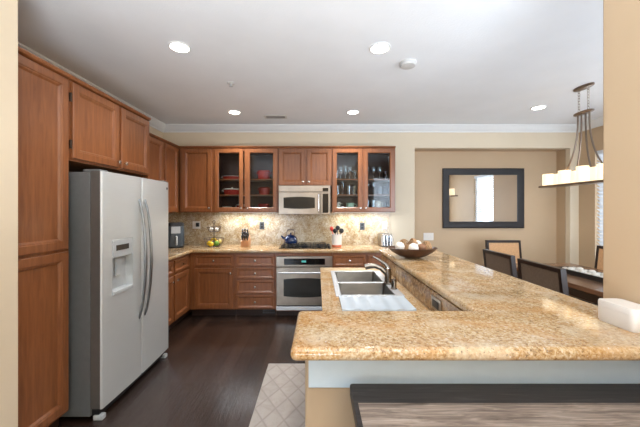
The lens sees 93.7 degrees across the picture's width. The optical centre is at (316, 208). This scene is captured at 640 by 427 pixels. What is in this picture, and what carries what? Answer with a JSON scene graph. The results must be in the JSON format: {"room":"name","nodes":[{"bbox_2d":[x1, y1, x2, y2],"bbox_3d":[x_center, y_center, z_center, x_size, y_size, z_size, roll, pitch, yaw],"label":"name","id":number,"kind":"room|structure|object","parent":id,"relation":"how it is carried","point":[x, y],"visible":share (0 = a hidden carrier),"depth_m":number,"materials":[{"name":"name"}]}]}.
{"room":"kitchen","nodes":[
{"label":"kitchen","id":0,"kind":"room"},
{"bbox_2d":[0,0,17,426],"bbox_3d":[-3.568,0.090,1.455,4.063,2.740,0.190,0,0,0],"label":"wall","id":1,"kind":"structure","parent":0,"point":[8,8],"depth_m":1.50,"materials":[{"name":"paint"}]},
{"bbox_2d":[149,126,162,137],"bbox_3d":[-2.440,0.090,3.091,0.120,2.740,3.079,0,0,0],"label":"wall","id":2,"kind":"structure","parent":0,"point":[152,130],"depth_m":4.42,"materials":[{"name":"paint"}]},
{"bbox_2d":[18,42,165,131],"bbox_3d":[-2.333,-1.230,3.095,0.095,0.100,3.070,0,0,0],"label":"trim","id":3,"kind":"structure","parent":2,"relation":"attached to","point":[153,122],"depth_m":3.14,"materials":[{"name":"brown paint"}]},
{"bbox_2d":[69,76,150,175],"bbox_3d":[-2.001,-0.616,2.507,0.742,0.571,0.955,0,0,0],"label":"upper cabinet","id":4,"kind":"object","parent":2,"relation":"attached to","point":[105,133],"visible":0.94,"depth_m":2.38,"materials":[{"name":"brown wood"}]},
{"bbox_2d":[149,132,179,212],"bbox_3d":[-2.171,-0.426,3.818,0.402,0.949,1.612,0,0,0],"label":"upper cabinet","id":5,"kind":"object","parent":2,"relation":"attached to","point":[164,155],"visible":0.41,"depth_m":3.97,"materials":[{"name":"brown wood"}]},
{"bbox_2d":[58,312,304,426],"bbox_3d":[-0.780,1.510,0.650,9.880,0.100,8.740,0,0,0],"label":"floor","id":6,"kind":"structure","parent":0,"point":[213,370],"depth_m":2.62,"materials":[{"name":"brown wood"}]},
{"bbox_2d":[18,46,72,426],"bbox_3d":[-2.011,0.280,1.795,0.722,2.361,0.466,0,0,0],"label":"pantry cabinet","id":7,"kind":"object","parent":6,"relation":"on","point":[43,87],"visible":0.76,"depth_m":1.83,"materials":[{"name":"brown wood"}]},
{"bbox_2d":[61,169,167,420],"bbox_3d":[-1.781,0.593,2.521,0.769,1.735,0.925,0,0,0],"label":"refrigerator","id":8,"kind":"object","parent":6,"relation":"on","point":[118,248],"visible":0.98,"depth_m":2.16,"materials":[{"name":"silver metal"}]},
{"bbox_2d":[168,259,174,325],"bbox_3d":[-2.022,1.024,3.293,0.706,0.872,0.562,0,0,0],"label":"base cabinet","id":9,"kind":"object","parent":6,"relation":"on","point":[171,281],"visible":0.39,"depth_m":3.50,"materials":[{"name":"brown wood"}]},
{"bbox_2d":[168,244,388,260],"bbox_3d":[-0.622,0.566,3.820,3.513,0.040,1.616,0,0,0],"label":"countertop","id":10,"kind":"structure","parent":9,"relation":"on","point":[173,253],"depth_m":4.04,"materials":[{"name":"beige stone"}]},
{"bbox_2d":[168,222,183,247],"bbox_3d":[-2.020,0.371,4.272,0.235,0.350,0.343,0,0,-29],"label":"coffee maker","id":11,"kind":"object","parent":10,"relation":"on","point":[175,229],"visible":0.78,"depth_m":4.18,"materials":[{"name":"black plastic"}]},
{"bbox_2d":[203,220,223,246],"bbox_3d":[-1.500,0.354,4.370,0.297,0.381,0.297,0,0,0],"label":"fruit basket","id":12,"kind":"object","parent":10,"relation":"on","point":[213,241],"visible":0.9,"depth_m":4.36,"materials":[{"name":"metal"}]},
{"bbox_2d":[203,237,223,246],"bbox_3d":[-1.500,0.484,4.370,0.297,0.121,0.297,0,0,0],"label":"bowl","id":13,"kind":"object","parent":12,"relation":"on","point":[213,241],"depth_m":4.34,"materials":[{"name":"metal"}]},
{"bbox_2d":[207,226,220,231],"bbox_3d":[-1.500,0.296,4.370,0.207,0.076,0.207,0,0,0],"label":"bowl","id":14,"kind":"object","parent":12,"relation":"on","point":[209,226],"depth_m":4.38,"materials":[{"name":"metal"}]},
{"bbox_2d":[241,235,250,246],"bbox_3d":[-1.040,0.466,4.393,0.110,0.160,0.155,0,0,0],"label":"knife block","id":15,"kind":"object","parent":10,"relation":"on","point":[245,243],"visible":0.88,"depth_m":4.32,"materials":[{"name":"brown wood"}]},
{"bbox_2d":[279,242,330,248],"bbox_3d":[-0.165,0.525,4.335,0.720,0.042,0.430,0,0,0],"label":"cooktop","id":16,"kind":"object","parent":10,"relation":"in","point":[283,246],"visible":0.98,"depth_m":4.17,"materials":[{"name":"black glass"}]},
{"bbox_2d":[281,229,297,243],"bbox_3d":[-0.393,0.398,4.406,0.220,0.211,0.200,0,0,38],"label":"kettle","id":17,"kind":"object","parent":16,"relation":"on","point":[290,238],"visible":1,"depth_m":4.34,"materials":[{"name":"blue ceramic"}]},
{"bbox_2d":[332,234,341,246],"bbox_3d":[0.285,0.455,4.330,0.148,0.182,0.148,0,0,0],"label":"utensil crock","id":18,"kind":"object","parent":10,"relation":"on","point":[336,239],"visible":0.96,"depth_m":4.27,"materials":[{"name":"white ceramic"}]},
{"bbox_2d":[378,233,393,246],"bbox_3d":[1.010,0.454,4.415,0.184,0.184,0.270,0,0,0],"label":"toaster","id":19,"kind":"object","parent":10,"relation":"on","point":[384,239],"visible":0.99,"depth_m":4.31,"materials":[{"name":"silver metal"}]},
{"bbox_2d":[168,253,191,329],"bbox_3d":[-2.022,1.024,4.101,0.706,0.872,1.045,0,0,0],"label":"base cabinet","id":20,"kind":"object","parent":6,"relation":"on","point":[181,275],"visible":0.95,"depth_m":3.80,"materials":[{"name":"brown wood"}]},
{"bbox_2d":[190,253,235,314],"bbox_3d":[-1.414,1.024,4.313,0.608,0.872,0.626,0,0,0],"label":"base cabinet","id":21,"kind":"object","parent":6,"relation":"on","point":[212,275],"visible":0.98,"depth_m":4.04,"materials":[{"name":"brown wood"}]},
{"bbox_2d":[235,253,275,314],"bbox_3d":[-0.835,1.024,4.319,0.546,0.872,0.614,0,0,0],"label":"base cabinet","id":22,"kind":"object","parent":6,"relation":"on","point":[255,273],"visible":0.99,"depth_m":4.04,"materials":[{"name":"brown wood"}]},
{"bbox_2d":[249,364,304,426],"bbox_3d":[-0.185,1.454,2.058,0.540,0.012,1.515,0,0,0],"label":"kitchen rug","id":23,"kind":"object","parent":6,"relation":"on","point":[280,402],"visible":0.56,"depth_m":2.29,"materials":[{"name":"beige fabric"}]},
{"bbox_2d":[276,253,332,314],"bbox_3d":[-0.175,1.024,4.338,0.770,0.872,0.576,0,0,0],"label":"base cabinet","id":24,"kind":"object","parent":6,"relation":"on","point":[278,312],"visible":0.18,"depth_m":4.05,"materials":[{"name":"brown wood"}]},
{"bbox_2d":[276,256,331,309],"bbox_3d":[-0.171,0.999,4.255,0.752,0.722,0.589,0,0,0],"label":"wall oven","id":25,"kind":"object","parent":24,"relation":"in","point":[298,283],"visible":0.78,"depth_m":4.02,"materials":[{"name":"grey metal"}]},
{"bbox_2d":[333,253,365,267],"bbox_3d":[0.440,1.024,4.313,0.456,0.872,0.626,0,0,0],"label":"base cabinet","id":26,"kind":"object","parent":6,"relation":"on","point":[340,260],"visible":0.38,"depth_m":4.04,"materials":[{"name":"brown wood"}]},
{"bbox_2d":[366,253,380,265],"bbox_3d":[0.895,1.024,4.313,0.450,0.872,0.626,0,0,0],"label":"base cabinet","id":27,"kind":"object","parent":6,"relation":"on","point":[369,256],"visible":0.02,"depth_m":4.04,"materials":[{"name":"brown wood"}]},
{"bbox_2d":[350,384,639,426],"bbox_3d":[0.586,1.003,0.641,0.968,0.914,0.603,0,0,0],"label":"table","id":28,"kind":"object","parent":6,"relation":"on","point":[373,405],"visible":1,"depth_m":0.84,"materials":[{"name":"brown wood"}]},
{"bbox_2d":[483,249,516,277],"bbox_3d":[2.171,0.960,3.190,0.547,1.000,0.500,0,0,0],"label":"dining chair","id":29,"kind":"object","parent":6,"relation":"on","point":[504,263],"visible":0.18,"depth_m":3.13,"materials":[{"name":"beige fabric"}]},
{"bbox_2d":[485,240,521,262],"bbox_3d":[2.740,0.960,4.174,0.500,1.000,0.547,0,0,0],"label":"dining chair","id":30,"kind":"object","parent":6,"relation":"on","point":[511,247],"visible":0.23,"depth_m":4.40,"materials":[{"name":"beige fabric"}]},
{"bbox_2d":[517,258,568,295],"bbox_3d":[2.136,0.960,2.545,0.547,1.000,0.500,0,0,0],"label":"dining chair","id":31,"kind":"object","parent":6,"relation":"on","point":[553,278],"visible":0.2,"depth_m":2.48,"materials":[{"name":"brown wood"}]},
{"bbox_2d":[516,263,602,303],"bbox_3d":[2.840,1.080,3.050,0.880,0.760,1.660,0,0,0],"label":"dining table","id":32,"kind":"object","parent":6,"relation":"on","point":[583,288],"visible":0.26,"depth_m":2.83,"materials":[{"name":"brown wood"}]},
{"bbox_2d":[559,267,602,282],"bbox_3d":[2.820,0.677,2.915,0.220,0.045,0.990,0,0,0],"label":"tray","id":33,"kind":"object","parent":32,"relation":"on","point":[579,274],"visible":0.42,"depth_m":3.05,"materials":[{"name":"black plastic"}]},
{"bbox_2d":[569,245,602,305],"bbox_3d":[3.314,0.960,3.550,0.547,1.000,0.500,0,0,0],"label":"dining chair","id":34,"kind":"object","parent":6,"relation":"on","point":[599,250],"visible":0.13,"depth_m":3.74,"materials":[{"name":"brown wood"}]},
{"bbox_3d":[0.313,1.024,1.962,0.594,0.872,1.620,0,0,0],"label":"cabinet","id":35,"kind":"object","parent":6,"relation":"on","visible":0},
{"bbox_2d":[320,268,429,310],"bbox_3d":[0.319,0.566,1.971,0.582,0.040,1.658,0,0,0],"label":"countertop","id":36,"kind":"structure","parent":35,"relation":"on","point":[330,302],"depth_m":1.96,"materials":[{"name":"beige stone"}]},
{"bbox_2d":[331,271,404,296],"bbox_3d":[0.333,0.632,2.245,0.430,0.186,0.760,0,0,0],"label":"sink","id":37,"kind":"object","parent":36,"relation":"in","point":[346,283],"visible":0.48,"depth_m":2.19,"materials":[{"name":"metal"}]},
{"bbox_2d":[364,256,391,284],"bbox_3d":[0.445,0.441,2.176,0.202,0.196,0.067,0,0,9],"label":"faucet","id":38,"kind":"object","parent":37,"relation":"on","point":[386,271],"visible":0.97,"depth_m":2.16,"materials":[{"name":"metal"}]},
{"bbox_2d":[391,279,396,289],"bbox_3d":[0.520,0.506,2.030,0.044,0.066,0.044,0,0,0],"label":"soap dispenser","id":39,"kind":"object","parent":37,"relation":"on","point":[393,281],"visible":1,"depth_m":2.02,"materials":[{"name":"metal"}]},
{"bbox_2d":[339,296,415,310],"bbox_3d":[0.333,0.539,1.725,0.395,0.012,0.250,0,0,0],"label":"drying mat","id":40,"kind":"object","parent":36,"relation":"on","point":[348,303],"visible":0.99,"depth_m":1.70,"materials":[{"name":"grey plastic"}]},
{"bbox_2d":[18,0,602,123],"bbox_3d":[-0.780,-1.330,0.650,9.880,0.100,8.740,0,0,0],"label":"ceiling","id":41,"kind":"structure","parent":0,"point":[304,61],"depth_m":2.50,"materials":[{"name":"paint"}]},
{"bbox_2d":[168,41,190,52],"bbox_3d":[-1.085,-1.275,2.370,0.172,0.010,0.172,0,0,0],"label":"recessed light","id":42,"kind":"object","parent":41,"relation":"in","point":[177,46],"visible":1,"depth_m":2.36,"materials":[{"name":"white paint"}]},
{"bbox_2d":[227,81,234,86],"bbox_3d":[-0.875,-1.262,3.050,0.080,0.036,0.079,0,0,0],"label":"sprinkler","id":43,"kind":"object","parent":41,"relation":"attached to","point":[230,83],"visible":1,"depth_m":3.04,"materials":[{"name":"paint"}]},
{"bbox_2d":[228,110,240,114],"bbox_3d":[-1.090,-1.275,3.960,0.172,0.010,0.172,0,0,0],"label":"recessed light","id":44,"kind":"object","parent":41,"relation":"in","point":[235,112],"visible":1,"depth_m":3.96,"materials":[{"name":"white paint"}]},
{"bbox_2d":[263,115,286,118],"bbox_3d":[-0.575,-1.276,4.160,0.310,0.008,0.140,0,0,0],"label":"ceiling vent","id":45,"kind":"object","parent":41,"relation":"in","point":[265,116],"visible":1,"depth_m":4.14,"materials":[{"name":"metal"}]},
{"bbox_2d":[346,110,358,114],"bbox_3d":[0.475,-1.275,3.960,0.172,0.010,0.172,0,0,0],"label":"recessed light","id":46,"kind":"object","parent":41,"relation":"in","point":[352,112],"visible":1,"depth_m":3.96,"materials":[{"name":"white paint"}]},
{"bbox_2d":[369,42,390,53],"bbox_3d":[0.500,-1.275,2.385,0.172,0.010,0.172,0,0,0],"label":"recessed light","id":47,"kind":"object","parent":41,"relation":"in","point":[380,47],"visible":1,"depth_m":2.38,"materials":[{"name":"white glass"}]},
{"bbox_2d":[399,58,416,69],"bbox_3d":[0.795,-1.260,2.620,0.144,0.040,0.144,0,0,0],"label":"smoke detector","id":48,"kind":"object","parent":41,"relation":"attached to","point":[409,63],"visible":1,"depth_m":2.58,"materials":[{"name":"plastic"}]},
{"bbox_2d":[530,105,546,109],"bbox_3d":[2.790,-1.275,3.780,0.172,0.010,0.172,0,0,0],"label":"recessed light","id":49,"kind":"object","parent":41,"relation":"in","point":[539,107],"visible":1,"depth_m":3.77,"materials":[{"name":"white glass"}]},
{"bbox_2d":[538,82,602,187],"bbox_3d":[2.790,-0.769,3.139,0.152,1.022,1.083,0,0,0],"label":"chandelier","id":50,"kind":"object","parent":41,"relation":"hanging from","point":[587,174],"visible":0.84,"depth_m":3.13,"materials":[{"name":"white glass"}]},
{"bbox_2d":[538,180,602,187],"bbox_3d":[2.790,-0.269,3.140,0.150,0.022,1.080,0,0,0],"label":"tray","id":51,"kind":"object","parent":50,"relation":"on","point":[574,182],"depth_m":3.28,"materials":[{"name":"brown metal"}]},
{"bbox_2d":[305,275,430,426],"bbox_3d":[0.524,0.947,1.930,1.128,1.026,1.860,0,0,0],"label":"wall","id":52,"kind":"structure","parent":0,"point":[324,407],"depth_m":1.00,"materials":[{"name":"paint"}]},
{"bbox_2d":[381,254,462,310],"bbox_3d":[0.622,0.489,2.016,0.020,0.112,1.688,0,0,0],"label":"backsplash","id":53,"kind":"structure","parent":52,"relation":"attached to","point":[421,291],"depth_m":1.83,"materials":[{"name":"brown stone"}]},
{"bbox_2d":[431,294,440,310],"bbox_3d":[0.607,0.488,1.535,0.008,0.068,0.120,0,0,0],"label":"wall outlet","id":54,"kind":"object","parent":53,"relation":"attached to","point":[435,303],"visible":0.88,"depth_m":1.53,"materials":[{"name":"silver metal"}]},
{"bbox_2d":[432,299,437,309],"bbox_3d":[0.605,0.488,1.535,0.002,0.036,0.076,0,0,0],"label":"socket","id":55,"kind":"object","parent":54,"relation":"attached to","point":[434,301],"depth_m":1.53,"materials":[{"name":"black plastic"}]},
{"bbox_2d":[291,249,639,360],"bbox_3d":[0.539,0.413,1.897,1.231,0.040,2.106,0,0,0],"label":"countertop","id":56,"kind":"structure","parent":52,"relation":"on","point":[503,317],"depth_m":0.99,"materials":[{"name":"beige stone"}]},
{"bbox_2d":[388,246,437,257],"bbox_3d":[0.770,0.351,2.420,0.396,0.084,0.285,0,0,0],"label":"decorative bowl","id":57,"kind":"object","parent":56,"relation":"on","point":[407,253],"visible":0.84,"depth_m":2.32,"materials":[{"name":"brown wood"}]},
{"bbox_2d":[395,242,404,248],"bbox_3d":[0.662,0.301,2.400,0.076,0.076,0.075,0,0,0],"label":"woven ball","id":58,"kind":"object","parent":57,"relation":"in","point":[399,245],"visible":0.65,"depth_m":2.37,"materials":[{"name":"white wicker"}]},
{"bbox_2d":[400,239,408,246],"bbox_3d":[0.715,0.287,2.468,0.080,0.081,0.081,0,0,0],"label":"ball","id":59,"kind":"object","parent":57,"relation":"in","point":[403,241],"visible":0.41,"depth_m":2.45,"materials":[{"name":"brown wicker"}]},
{"bbox_2d":[408,238,417,243],"bbox_3d":[0.778,0.275,2.434,0.068,0.077,0.075,0,0,-43],"label":"ball","id":60,"kind":"object","parent":57,"relation":"in","point":[412,240],"visible":0.59,"depth_m":2.42,"materials":[{"name":"brown wicker"}]},
{"bbox_2d":[408,243,418,249],"bbox_3d":[0.758,0.307,2.354,0.078,0.078,0.077,0,0,0],"label":"woven ball","id":61,"kind":"object","parent":57,"relation":"in","point":[413,246],"visible":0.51,"depth_m":2.33,"materials":[{"name":"white wicker"}]},
{"bbox_2d":[418,244,425,249],"bbox_3d":[0.834,0.307,2.382,0.066,0.066,0.065,0,0,0],"label":"woven ball","id":62,"kind":"object","parent":57,"relation":"in","point":[421,246],"visible":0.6,"depth_m":2.36,"materials":[{"name":"brown wicker"}]},
{"bbox_2d":[598,298,639,332],"bbox_3d":[1.043,0.356,1.012,0.086,0.073,0.131,0,0,0],"label":"storage box","id":63,"kind":"object","parent":56,"relation":"on","point":[621,313],"visible":1,"depth_m":1.00,"materials":[{"name":"white plastic"}]},
{"bbox_2d":[308,361,639,387],"bbox_3d":[0.530,0.511,0.992,1.116,0.154,0.014,0,0,0],"label":"trim","id":64,"kind":"structure","parent":52,"relation":"attached to","point":[321,374],"depth_m":0.98,"materials":[{"name":"grey paint"}]},
{"bbox_2d":[163,133,578,264],"bbox_3d":[0.830,0.090,4.680,6.660,2.740,0.100,0,0,0],"label":"wall","id":65,"kind":"structure","parent":0,"point":[402,221],"depth_m":4.63,"materials":[{"name":"paint"}]},
{"bbox_2d":[179,146,212,211],"bbox_3d":[-1.735,-0.426,4.449,0.486,0.949,0.358,0,0,0],"label":"upper cabinet","id":66,"kind":"object","parent":65,"relation":"attached to","point":[196,162],"visible":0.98,"depth_m":4.31,"materials":[{"name":"brown wood"}]},
{"bbox_2d":[213,146,278,211],"bbox_3d":[-1.023,-0.426,4.449,0.934,0.949,0.358,0,0,0],"label":"upper cabinet","id":67,"kind":"object","parent":65,"relation":"attached to","point":[244,162],"visible":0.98,"depth_m":4.34,"materials":[{"name":"brown wood"}]},
{"bbox_2d":[221,176,238,178],"bbox_3d":[-1.265,-0.465,4.470,0.318,0.057,0.191,0,0,0],"label":"baking dish","id":68,"kind":"object","parent":67,"relation":"on","point":[223,177],"visible":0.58,"depth_m":4.40,"materials":[{"name":"red ceramic"}]},
{"bbox_2d":[222,187,238,193],"bbox_3d":[-1.265,-0.268,4.470,0.297,0.113,0.177,0,0,0],"label":"casserole dish","id":69,"kind":"object","parent":67,"relation":"on","point":[231,190],"visible":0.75,"depth_m":4.40,"materials":[{"name":"red ceramic"}]},
{"bbox_2d":[219,179,272,181],"bbox_3d":[-1.023,-0.428,4.478,0.892,0.016,0.272,0,0,0],"label":"shelf","id":70,"kind":"object","parent":67,"relation":"attached to","point":[220,180],"depth_m":4.42,"materials":[{"name":"brown wood"}]},
{"bbox_2d":[219,194,272,195],"bbox_3d":[-1.023,-0.203,4.478,0.892,0.016,0.272,0,0,0],"label":"shelf","id":71,"kind":"object","parent":67,"relation":"attached to","point":[219,194],"depth_m":4.34,"materials":[{"name":"brown wood"}]},
{"bbox_2d":[219,212,276,212],"bbox_3d":[-1.025,0.052,4.440,0.850,0.006,0.040,0,0,0],"label":"light","id":72,"kind":"object","parent":67,"relation":"attached to","point":[219,212],"visible":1,"depth_m":4.42,"materials":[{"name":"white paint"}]},
{"bbox_2d":[256,170,271,178],"bbox_3d":[-0.790,-0.505,4.470,0.227,0.137,0.134,0,0,0],"label":"casserole dish","id":73,"kind":"object","parent":67,"relation":"on","point":[262,174],"visible":0.92,"depth_m":4.42,"materials":[{"name":"red ceramic"}]},
{"bbox_2d":[257,187,270,193],"bbox_3d":[-0.785,-0.269,4.470,0.201,0.115,0.117,0,0,0],"label":"casserole dish","id":74,"kind":"object","parent":67,"relation":"on","point":[262,190],"visible":0.95,"depth_m":4.43,"materials":[{"name":"red ceramic"}]},
{"bbox_2d":[258,203,269,206],"bbox_3d":[-0.790,-0.043,4.470,0.183,0.078,0.106,0,0,0],"label":"casserole dish","id":75,"kind":"object","parent":67,"relation":"in","point":[263,204],"visible":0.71,"depth_m":4.43,"materials":[{"name":"red ceramic"}]},
{"bbox_2d":[168,212,389,243],"bbox_3d":[-0.622,0.297,4.620,3.473,0.496,0.019,0,0,0],"label":"backsplash","id":76,"kind":"structure","parent":65,"relation":"attached to","point":[312,228],"depth_m":4.61,"materials":[{"name":"beige stone"}]},
{"bbox_2d":[193,221,199,228],"bbox_3d":[-1.850,0.245,4.605,0.120,0.115,0.008,0,0,0],"label":"wall outlet","id":77,"kind":"object","parent":76,"relation":"attached to","point":[194,222],"visible":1,"depth_m":4.60,"materials":[{"name":"white plastic"}]},
{"bbox_2d":[360,223,364,229],"bbox_3d":[0.695,0.265,4.605,0.075,0.115,0.008,0,0,0],"label":"wall outlet","id":78,"kind":"object","parent":76,"relation":"attached to","point":[362,225],"visible":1,"depth_m":4.60,"materials":[{"name":"grey plastic"}]},
{"bbox_2d":[382,222,386,228],"bbox_3d":[1.040,0.255,4.605,0.075,0.115,0.008,0,0,0],"label":"light switch","id":79,"kind":"object","parent":76,"relation":"attached to","point":[384,224],"visible":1,"depth_m":4.60,"materials":[{"name":"white plastic"}]},
{"bbox_2d":[278,146,331,186],"bbox_3d":[-0.171,-0.617,4.449,0.766,0.569,0.358,0,0,0],"label":"upper cabinet","id":80,"kind":"object","parent":65,"relation":"attached to","point":[298,165],"visible":1,"depth_m":4.31,"materials":[{"name":"brown wood"}]},
{"bbox_2d":[279,186,329,213],"bbox_3d":[-0.177,-0.127,4.389,0.726,0.406,0.443,0,0,0],"label":"microwave","id":81,"kind":"object","parent":80,"relation":"attached to","point":[292,199],"visible":1,"depth_m":4.21,"materials":[{"name":"silver metal"}]},
{"bbox_2d":[331,146,395,211],"bbox_3d":[0.670,-0.426,4.449,0.912,0.949,0.358,0,0,0],"label":"upper cabinet","id":82,"kind":"object","parent":65,"relation":"attached to","point":[360,158],"visible":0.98,"depth_m":4.34,"materials":[{"name":"brown wood"}]},
{"bbox_2d":[346,203,356,206],"bbox_3d":[0.500,-0.047,4.423,0.140,0.085,0.115,0,0,34],"label":"mug","id":83,"kind":"object","parent":82,"relation":"in","point":[347,204],"visible":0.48,"depth_m":4.38,"materials":[{"name":"green ceramic"}]},
{"bbox_2d":[334,212,389,212],"bbox_3d":[0.670,0.052,4.440,0.820,0.006,0.040,0,0,0],"label":"light","id":84,"kind":"object","parent":82,"relation":"attached to","point":[334,212],"visible":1,"depth_m":4.42,"materials":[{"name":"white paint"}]},
{"bbox_2d":[337,179,389,181],"bbox_3d":[0.670,-0.428,4.478,0.870,0.016,0.272,0,0,0],"label":"shelf","id":85,"kind":"object","parent":82,"relation":"attached to","point":[338,180],"depth_m":4.42,"materials":[{"name":"brown wood"}]},
{"bbox_2d":[337,194,389,195],"bbox_3d":[0.670,-0.203,4.478,0.870,0.016,0.272,0,0,0],"label":"shelf","id":86,"kind":"object","parent":82,"relation":"attached to","point":[337,194],"depth_m":4.34,"materials":[{"name":"brown wood"}]},
{"bbox_2d":[377,186,381,193],"bbox_3d":[0.925,-0.272,4.430,0.080,0.120,0.079,0,0,0],"label":"tumbler","id":87,"kind":"object","parent":82,"relation":"on","point":[379,188],"visible":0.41,"depth_m":4.40,"materials":[{"name":"blue glass"}]},
{"bbox_2d":[376,201,382,206],"bbox_3d":[0.913,-0.062,4.435,0.100,0.115,0.079,0,0,-32],"label":"mug","id":88,"kind":"object","parent":82,"relation":"in","point":[378,203],"visible":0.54,"depth_m":4.39,"materials":[{"name":"white ceramic"}]},
{"bbox_2d":[383,171,387,178],"bbox_3d":[1.015,-0.496,4.450,0.080,0.120,0.079,0,0,0],"label":"tumbler","id":89,"kind":"object","parent":82,"relation":"on","point":[385,173],"visible":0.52,"depth_m":4.42,"materials":[{"name":"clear glass"}]},
{"bbox_2d":[383,186,387,193],"bbox_3d":[1.015,-0.272,4.450,0.080,0.120,0.079,0,0,0],"label":"tumbler","id":90,"kind":"object","parent":82,"relation":"on","point":[385,188],"visible":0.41,"depth_m":4.42,"materials":[{"name":"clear glass"}]},
{"bbox_2d":[163,124,578,132],"bbox_3d":[0.830,-1.230,4.582,6.420,0.100,0.095,0,0,0],"label":"trim","id":91,"kind":"structure","parent":65,"relation":"attached to","point":[169,128],"depth_m":4.57,"materials":[{"name":"white paint"}]},
{"bbox_2d":[415,151,555,265],"bbox_3d":[2.780,0.090,4.960,2.760,2.740,0.120,0,0,0],"label":"wall niche","id":92,"kind":"object","parent":65,"relation":"attached to","point":[537,237],"visible":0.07,"depth_m":4.90,"materials":[{"name":"paint"}]},
{"bbox_2d":[423,233,433,239],"bbox_3d":[1.820,0.450,4.896,0.165,0.120,0.008,0,0,0],"label":"light switch","id":93,"kind":"object","parent":92,"relation":"attached to","point":[426,236],"visible":1,"depth_m":4.89,"materials":[{"name":"white plastic"}]},
{"bbox_2d":[442,168,523,227],"bbox_3d":[2.706,-0.175,4.881,1.320,0.970,0.036,0,0,0],"label":"wall mirror","id":94,"kind":"object","parent":92,"relation":"attached to","point":[471,197],"visible":1,"depth_m":4.89,"materials":[{"name":"black paint"}]},
{"bbox_2d":[449,175,516,221],"bbox_3d":[2.706,-0.175,4.891,1.120,0.770,0.008,0,0,0],"label":"mirror glass","id":95,"kind":"object","parent":94,"relation":"attached to","point":[472,198],"depth_m":4.89,"materials":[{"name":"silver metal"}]},
{"bbox_2d":[579,126,602,267],"bbox_3d":[4.100,0.090,2.505,0.120,2.740,4.250,0,0,0],"label":"wall","id":96,"kind":"structure","parent":0,"point":[588,194],"depth_m":4.45,"materials":[{"name":"paint"}]},
{"bbox_2d":[579,116,602,131],"bbox_3d":[3.993,-1.230,2.570,0.095,0.100,4.120,0,0,0],"label":"trim","id":97,"kind":"structure","parent":96,"relation":"attached to","point":[597,122],"depth_m":4.31,"materials":[{"name":"white paint"}]},
{"bbox_2d":[600,157,602,245],"bbox_3d":[4.133,0.035,4.120,0.050,1.750,0.480,0,0,0],"label":"window","id":98,"kind":"structure","parent":96,"relation":"in","point":[600,157],"depth_m":4.33,"materials":[{"name":"white paint"}]},
{"bbox_2d":[597,150,602,245],"bbox_3d":[4.073,0.032,4.120,0.058,1.741,0.468,0,0,0],"label":"window blind","id":99,"kind":"object","parent":98,"relation":"attached to","point":[600,152],"visible":0.2,"depth_m":4.31,"materials":[{"name":"white plastic"}]},
{"bbox_2d":[603,0,639,303],"bbox_3d":[1.165,0.090,-1.225,0.150,2.740,4.750,0,0,0],"label":"wall","id":100,"kind":"structure","parent":0,"point":[621,18],"depth_m":1.07,"materials":[{"name":"paint"}]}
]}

